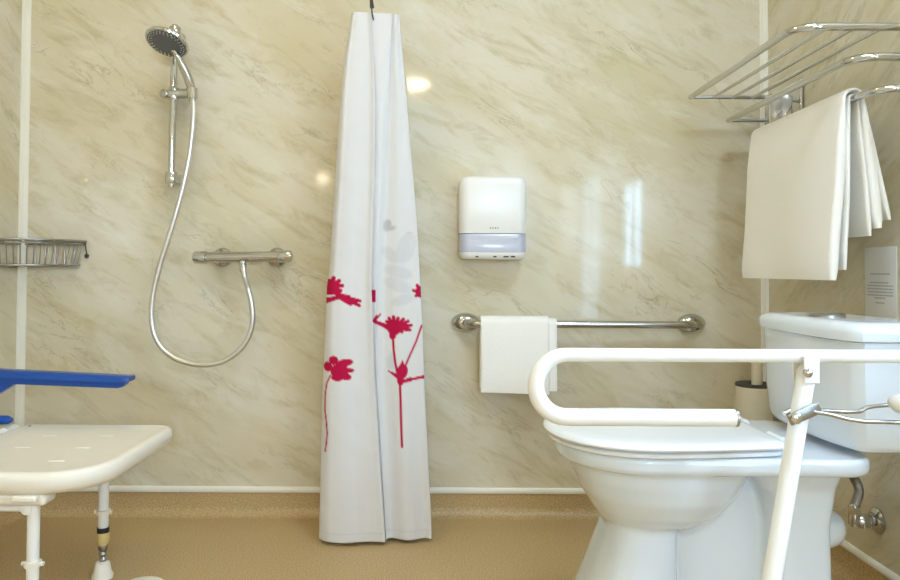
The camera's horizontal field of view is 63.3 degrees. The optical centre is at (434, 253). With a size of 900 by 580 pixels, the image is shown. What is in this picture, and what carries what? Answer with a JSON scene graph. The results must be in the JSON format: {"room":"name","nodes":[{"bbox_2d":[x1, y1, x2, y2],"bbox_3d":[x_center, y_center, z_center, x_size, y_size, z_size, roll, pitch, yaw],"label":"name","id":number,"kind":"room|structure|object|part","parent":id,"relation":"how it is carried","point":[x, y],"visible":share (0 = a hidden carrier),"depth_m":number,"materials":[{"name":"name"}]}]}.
{"room":"accessible bathroom","nodes":[
{"label":"accessible bathroom","id":0,"kind":"room"},
{"bbox_2d":[0,0,21,428],"bbox_3d":[-1.342,-0.415,-0.141,0.080,2.350,4.900,0,-1,0],"label":"wall","id":1,"kind":"structure","parent":0,"point":[10,10],"depth_m":2.23,"materials":[{"name":"beige stone"}]},
{"bbox_2d":[0,511,20,530],"bbox_3d":[-1.290,0.723,-0.166,0.036,0.074,4.900,0,-1,0],"label":"baseboard","id":2,"kind":"structure","parent":1,"relation":"attached to","point":[6,518],"depth_m":2.21,"materials":[{"name":"plastic"}]},
{"bbox_2d":[24,0,760,487],"bbox_3d":[-0.128,-0.354,2.348,2.508,2.350,0.080,0,-1,0],"label":"wall","id":3,"kind":"structure","parent":0,"point":[636,187],"depth_m":2.30,"materials":[{"name":"beige stone"}]},
{"bbox_2d":[15,0,31,426],"bbox_3d":[-1.292,-0.408,2.300,0.020,2.258,0.020,0,-1,0],"label":"trim","id":4,"kind":"structure","parent":3,"relation":"attached to","point":[26,4],"depth_m":2.29,"materials":[{"name":"white plastic"}]},
{"bbox_2d":[0,237,88,266],"bbox_3d":[-1.196,-0.004,2.195,0.212,0.083,0.211,0,-1,0],"label":"basket","id":5,"kind":"object","parent":3,"relation":"attached to","point":[28,241],"visible":1,"depth_m":2.19,"materials":[{"name":"silver metal"}]},
{"bbox_2d":[160,24,197,186],"bbox_3d":[-0.785,-0.458,2.263,0.118,0.503,0.096,0,-1,0],"label":"riser rail","id":6,"kind":"object","parent":3,"relation":"attached to","point":[173,93],"visible":0.74,"depth_m":2.24,"materials":[{"name":"silver metal"}]},
{"bbox_3d":[-0.830,-0.491,2.239,0.026,0.026,0.019,0,-1,17],"label":"slider knob","id":7,"kind":"part","parent":6,"relation":"part of","materials":[{"name":"silver metal"}]},
{"bbox_2d":[145,26,195,87],"bbox_3d":[-0.793,-0.565,2.173,0.126,0.197,0.147,0,-1,0],"label":"shower","id":8,"kind":"object","parent":6,"relation":"attached to","point":[166,41],"visible":0.98,"depth_m":2.16,"materials":[{"name":"silver metal"}]},
{"bbox_3d":[-0.759,-0.544,2.206,0.029,0.157,0.090,-1,-2,36],"label":"handle","id":9,"kind":"part","parent":8,"relation":"part of","materials":[{"name":"silver metal"}]},
{"bbox_3d":[-0.809,-0.458,2.255,0.026,0.503,0.021,0,-1,0],"label":"rail","id":10,"kind":"part","parent":6,"relation":"part of","materials":[{"name":"silver metal"}]},
{"bbox_2d":[192,248,292,266],"bbox_3d":[-0.587,0.010,2.257,0.302,0.063,0.086,0,-1,0],"label":"shower mixer","id":11,"kind":"object","parent":3,"relation":"attached to","point":[222,257],"visible":0.98,"depth_m":2.22,"materials":[{"name":"silver metal"}]},
{"bbox_3d":[-0.718,0.011,2.235,0.040,0.042,0.042,0,-1,0],"label":"flow knob","id":12,"kind":"part","parent":11,"relation":"part of","materials":[{"name":"silver metal"}]},
{"bbox_2d":[149,98,255,367],"bbox_3d":[-0.704,-0.069,2.218,0.324,0.825,0.030,0,-1,2],"label":"shower hose","id":13,"kind":"object","parent":11,"relation":"attached to","point":[192,101],"visible":1,"depth_m":2.21,"materials":[{"name":"silver metal"}]},
{"bbox_3d":[-0.668,0.010,2.270,0.062,0.062,0.060,0,-1,0],"label":"wall plate","id":14,"kind":"part","parent":11,"relation":"part of","materials":[{"name":"silver metal"}]},
{"bbox_3d":[-0.496,0.010,2.270,0.062,0.062,0.060,0,-1,0],"label":"wall plate","id":15,"kind":"part","parent":11,"relation":"part of","materials":[{"name":"silver metal"}]},
{"bbox_3d":[-0.457,0.008,2.235,0.042,0.039,0.039,0,-1,0],"label":"temperature knob","id":16,"kind":"part","parent":11,"relation":"part of","materials":[{"name":"silver metal"}]},
{"bbox_2d":[19,492,598,520],"bbox_3d":[-0.134,0.782,2.265,2.348,0.074,0.036,0,-1,0],"label":"baseboard","id":17,"kind":"structure","parent":3,"relation":"attached to","point":[124,505],"depth_m":2.28,"materials":[{"name":"plastic"}]},
{"bbox_2d":[70,486,585,493],"bbox_3d":[-0.134,0.737,2.279,2.348,0.018,0.010,0,-1,0],"label":"trim","id":18,"kind":"structure","parent":3,"relation":"attached to","point":[243,489],"depth_m":2.28,"materials":[{"name":"white plastic"}]},
{"bbox_2d":[458,176,525,259],"bbox_3d":[0.176,-0.109,2.250,0.206,0.252,0.106,0,-1,0],"label":"paper towel dispenser","id":19,"kind":"object","parent":3,"relation":"attached to","point":[491,209],"visible":1,"depth_m":2.20,"materials":[{"name":"white plastic"}]},
{"bbox_2d":[451,312,705,333],"bbox_3d":[0.450,0.216,2.258,0.798,0.062,0.076,0,-1,0],"label":"grab rail","id":20,"kind":"object","parent":3,"relation":"attached to","point":[462,322],"visible":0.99,"depth_m":2.23,"materials":[{"name":"silver metal"}]},
{"bbox_2d":[479,316,556,394],"bbox_3d":[0.253,0.306,2.227,0.234,0.235,0.069,0,-1,0],"label":"hand towel","id":21,"kind":"object","parent":20,"relation":"hanging from","point":[510,346],"visible":0.94,"depth_m":2.20,"materials":[{"name":"white fabric"}]},
{"bbox_3d":[0.450,0.216,2.256,0.732,0.023,0.072,0,-1,0],"label":"rail","id":22,"kind":"part","parent":20,"relation":"part of","materials":[{"name":"silver metal"}]},
{"bbox_2d":[732,380,772,420],"bbox_3d":[0.957,0.489,2.214,0.106,0.204,0.154,0,-1,0],"label":"brush holder","id":23,"kind":"object","parent":3,"relation":"attached to","point":[752,403],"visible":0.58,"depth_m":2.15,"materials":[{"name":"beige plastic"}]},
{"bbox_2d":[751,362,762,384],"bbox_3d":[0.967,0.437,2.191,0.072,0.277,0.072,0,-1,0],"label":"toilet brush","id":24,"kind":"object","parent":23,"relation":"in","point":[756,367],"visible":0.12,"depth_m":2.18,"materials":[{"name":"beige plastic"}]},
{"bbox_2d":[759,0,768,381],"bbox_3d":[1.037,-0.396,2.300,0.018,2.258,0.018,0,-1,0],"label":"trim","id":25,"kind":"structure","parent":3,"relation":"attached to","point":[763,4],"depth_m":2.30,"materials":[{"name":"white plastic"}]},
{"bbox_3d":[-0.180,-1.215,1.652,0.060,0.660,1.350,0,-1,0],"label":"rail","id":26,"kind":"object","parent":3,"relation":"attached to","visible":0},
{"bbox_2d":[370,0,373,19],"bbox_3d":[-0.179,-0.785,2.071,0.013,0.242,0.036,0,-1,0],"label":"curtain hook","id":27,"kind":"object","parent":26,"relation":"hanging from","point":[371,1],"visible":1,"depth_m":2.07,"materials":[{"name":"grey metal"}]},
{"bbox_2d":[319,12,431,542],"bbox_3d":[-0.165,0.060,2.089,0.319,1.490,0.087,0,-1,-3],"label":"shower curtain","id":28,"kind":"object","parent":27,"relation":"hanging from","point":[375,487],"visible":1,"depth_m":2.06,"materials":[{"name":"fabric"}]},
{"bbox_2d":[0,518,835,579],"bbox_3d":[-0.134,0.796,-0.167,2.508,0.060,5.060,0,-1,0],"label":"floor","id":29,"kind":"structure","parent":0,"point":[166,549],"depth_m":1.99,"materials":[{"name":"plastic"}]},
{"bbox_2d":[0,368,171,579],"bbox_3d":[-0.998,0.532,1.689,0.628,0.539,0.560,0,-1,0],"label":"shower bench","id":30,"kind":"object","parent":29,"relation":"on","point":[38,462],"visible":1,"depth_m":1.70,"materials":[{"name":"white plastic"}]},
{"bbox_3d":[-1.189,0.455,1.690,0.244,0.160,0.560,0,-1,0],"label":"hinge frame","id":31,"kind":"part","parent":30,"relation":"part of","materials":[{"name":"white plastic"}]},
{"bbox_3d":[-0.827,0.584,1.502,0.024,0.204,0.024,0,-1,0],"label":"leg","id":32,"kind":"part","parent":30,"relation":"part of","materials":[{"name":"white metal"}]},
{"bbox_3d":[-1.016,0.316,1.873,0.478,0.050,0.048,0,-1,0],"label":"armrest","id":33,"kind":"part","parent":30,"relation":"part of","materials":[{"name":"blue plastic"}]},
{"bbox_3d":[-0.888,0.470,1.705,0.409,0.046,0.480,0,-1,0],"label":"seat","id":34,"kind":"part","parent":30,"relation":"part of","materials":[{"name":"white plastic"}]},
{"bbox_3d":[-0.827,0.591,1.822,0.024,0.204,0.024,0,-1,0],"label":"leg","id":35,"kind":"part","parent":30,"relation":"part of","materials":[{"name":"white metal"}]},
{"bbox_2d":[131,576,163,579],"bbox_3d":[-0.708,0.801,1.766,0.104,0.007,0.104,0,-1,0],"label":"floor drain","id":36,"kind":"object","parent":29,"relation":"on","point":[143,577],"visible":1,"depth_m":1.80,"materials":[{"name":"white plastic"}]},
{"bbox_2d":[543,312,899,579],"bbox_3d":[0.555,0.468,1.771,0.676,0.688,1.039,0,-1,0],"label":"toilet","id":37,"kind":"object","parent":29,"relation":"on","point":[671,502],"visible":0.86,"depth_m":1.33,"materials":[{"name":"white ceramic"}]},
{"bbox_3d":[0.425,0.343,1.448,0.415,0.016,0.368,0,-1,0],"label":"lid","id":38,"kind":"part","parent":37,"relation":"part of","materials":[{"name":"white plastic"}]},
{"bbox_3d":[0.800,0.141,1.452,0.189,0.035,0.388,0,-1,0],"label":"cistern lid","id":39,"kind":"part","parent":37,"relation":"part of","materials":[{"name":"white ceramic"}]},
{"bbox_2d":[768,0,899,575],"bbox_3d":[1.086,-0.403,-0.141,0.080,2.350,4.900,0,-1,0],"label":"wall","id":40,"kind":"structure","parent":0,"point":[845,294],"depth_m":1.80,"materials":[{"name":"beige stone"}]},
{"bbox_2d":[528,348,899,579],"bbox_3d":[0.587,0.431,1.041,0.910,0.729,0.100,0,-1,0],"label":"rail","id":41,"kind":"object","parent":40,"relation":"attached to","point":[806,366],"visible":1,"depth_m":1.04,"materials":[{"name":"white metal"}]},
{"bbox_3d":[0.573,0.192,1.046,0.880,0.111,0.025,0,-1,0],"label":"rail","id":42,"kind":"part","parent":41,"relation":"part of","materials":[{"name":"white"}]},
{"bbox_3d":[0.478,0.469,1.040,0.131,0.621,0.026,0,-1,0],"label":"support leg","id":43,"kind":"part","parent":41,"relation":"part of","materials":[{"name":"white metal"}]},
{"bbox_3d":[0.518,0.224,1.025,0.049,0.033,0.012,0,-1,0],"label":"catch plate","id":44,"kind":"part","parent":41,"relation":"part of","materials":[{"name":"silver metal"}]},
{"bbox_3d":[0.779,0.219,1.058,0.467,0.028,0.006,0,-1,0],"label":"stay rod","id":45,"kind":"part","parent":41,"relation":"part of","materials":[{"name":"silver metal"}]},
{"bbox_3d":[0.771,0.233,1.023,0.484,0.027,0.006,0,-1,0],"label":"stay rod","id":46,"kind":"part","parent":41,"relation":"part of","materials":[{"name":"silver metal"}]},
{"bbox_3d":[0.653,0.210,1.024,0.027,0.027,0.043,0,-1,0],"label":"stay knob","id":47,"kind":"part","parent":41,"relation":"part of","materials":[{"name":"white plastic"}]},
{"bbox_2d":[688,22,899,124],"bbox_3d":[0.903,-0.406,1.857,0.287,0.194,0.720,0,-1,0],"label":"towel rack","id":48,"kind":"object","parent":40,"relation":"attached to","point":[789,99],"visible":0.87,"depth_m":1.75,"materials":[{"name":"silver metal"}]},
{"bbox_3d":[0.957,-0.408,1.858,0.167,0.017,0.664,0,-1,0],"label":"rail","id":49,"kind":"part","parent":48,"relation":"part of","materials":[{"name":"silver metal"}]},
{"bbox_2d":[742,88,890,279],"bbox_3d":[0.929,-0.148,1.824,0.142,0.422,0.470,0,-1,0],"label":"bath towel","id":50,"kind":"object","parent":48,"relation":"hanging from","point":[815,183],"visible":1,"depth_m":1.69,"materials":[{"name":"white fabric"}]},
{"bbox_2d":[831,545,889,579],"bbox_3d":[1.022,0.735,-0.166,0.036,0.074,4.900,0,-1,0],"label":"baseboard","id":51,"kind":"structure","parent":40,"relation":"attached to","point":[845,565],"depth_m":1.82,"materials":[{"name":"plastic"}]},
{"bbox_2d":[847,504,885,534],"bbox_3d":[1.005,0.625,1.715,0.072,0.065,0.060,0,-1,0],"label":"water valve","id":52,"kind":"object","parent":40,"relation":"attached to","point":[875,520],"visible":1,"depth_m":1.70,"materials":[{"name":"silver metal"}]},
{"bbox_2d":[849,477,863,506],"bbox_3d":[0.923,0.480,1.661,0.208,0.238,0.031,1,-2,-40],"label":"hose","id":53,"kind":"object","parent":52,"relation":"attached to","point":[857,498],"visible":0.39,"depth_m":1.71,"materials":[{"name":"grey metal"}]},
{"bbox_3d":[1.034,0.627,1.715,0.014,0.060,0.060,0,-1,0],"label":"wall plate","id":54,"kind":"part","parent":52,"relation":"part of","materials":[{"name":"silver metal"}]},
{"bbox_2d":[840,540,899,579],"bbox_3d":[1.035,0.690,-0.165,0.010,0.018,4.900,0,-1,0],"label":"trim","id":55,"kind":"structure","parent":40,"relation":"attached to","point":[880,568],"depth_m":1.73,"materials":[{"name":"white plastic"}]},
{"bbox_2d":[864,246,897,318],"bbox_3d":[1.042,0.066,1.708,0.002,0.164,0.122,0,-1,0],"label":"notice sheet","id":56,"kind":"object","parent":40,"relation":"attached to","point":[880,262],"visible":1,"depth_m":1.70,"materials":[{"name":"white paper"}]}
]}

